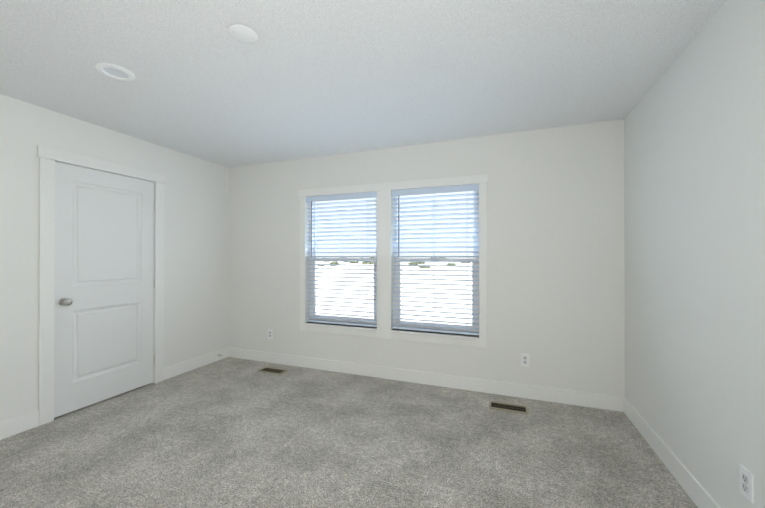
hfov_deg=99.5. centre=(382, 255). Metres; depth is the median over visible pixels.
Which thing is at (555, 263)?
wall
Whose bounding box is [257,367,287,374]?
air vent register
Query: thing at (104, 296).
door
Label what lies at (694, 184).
wall
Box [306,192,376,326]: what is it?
window blind
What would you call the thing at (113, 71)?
recessed light
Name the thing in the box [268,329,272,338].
electrical outlet
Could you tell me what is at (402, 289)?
ground
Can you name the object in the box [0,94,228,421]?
wall
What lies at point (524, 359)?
electrical outlet
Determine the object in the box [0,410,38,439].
baseboard
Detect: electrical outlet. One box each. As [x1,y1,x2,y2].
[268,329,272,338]
[521,353,528,366]
[740,465,753,503]
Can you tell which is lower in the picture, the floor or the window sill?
the floor
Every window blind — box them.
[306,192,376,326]
[392,184,478,335]
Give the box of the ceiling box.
[228,24,257,43]
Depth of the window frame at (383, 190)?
3.41 m
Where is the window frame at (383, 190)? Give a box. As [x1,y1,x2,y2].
[299,174,487,347]
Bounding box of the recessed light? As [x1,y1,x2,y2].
[95,63,134,80]
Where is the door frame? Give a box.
[37,145,165,425]
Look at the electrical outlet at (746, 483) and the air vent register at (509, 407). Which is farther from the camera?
the air vent register at (509, 407)
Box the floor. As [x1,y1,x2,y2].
[0,357,697,507]
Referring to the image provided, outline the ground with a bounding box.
[316,257,471,325]
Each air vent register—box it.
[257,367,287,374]
[489,401,527,414]
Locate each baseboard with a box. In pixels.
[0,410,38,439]
[164,347,227,379]
[228,347,619,410]
[620,397,720,507]
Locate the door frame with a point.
(48, 157)
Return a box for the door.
[54,161,153,417]
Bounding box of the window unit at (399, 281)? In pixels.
[309,191,478,331]
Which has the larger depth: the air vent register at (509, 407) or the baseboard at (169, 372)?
the baseboard at (169, 372)
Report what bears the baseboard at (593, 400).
attached to the wall at (555, 263)
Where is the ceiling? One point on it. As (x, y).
(300, 79)
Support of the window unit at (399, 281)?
in the wall at (555, 263)
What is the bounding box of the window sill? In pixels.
[305,322,478,339]
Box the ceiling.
[0,0,727,167]
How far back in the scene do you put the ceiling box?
1.66 m
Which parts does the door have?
knob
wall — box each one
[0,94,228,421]
[228,119,624,396]
[624,0,764,507]
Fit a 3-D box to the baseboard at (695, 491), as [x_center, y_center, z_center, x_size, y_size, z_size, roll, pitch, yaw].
[1.332,1.233,0.874,0.015,0.122,3.810,0,0,20]
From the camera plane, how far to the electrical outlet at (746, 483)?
1.33 m
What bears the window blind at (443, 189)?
attached to the window frame at (383, 190)
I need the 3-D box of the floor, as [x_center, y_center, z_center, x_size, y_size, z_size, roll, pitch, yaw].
[-0.663,1.337,1.620,4.576,0.080,4.180,0,0,20]

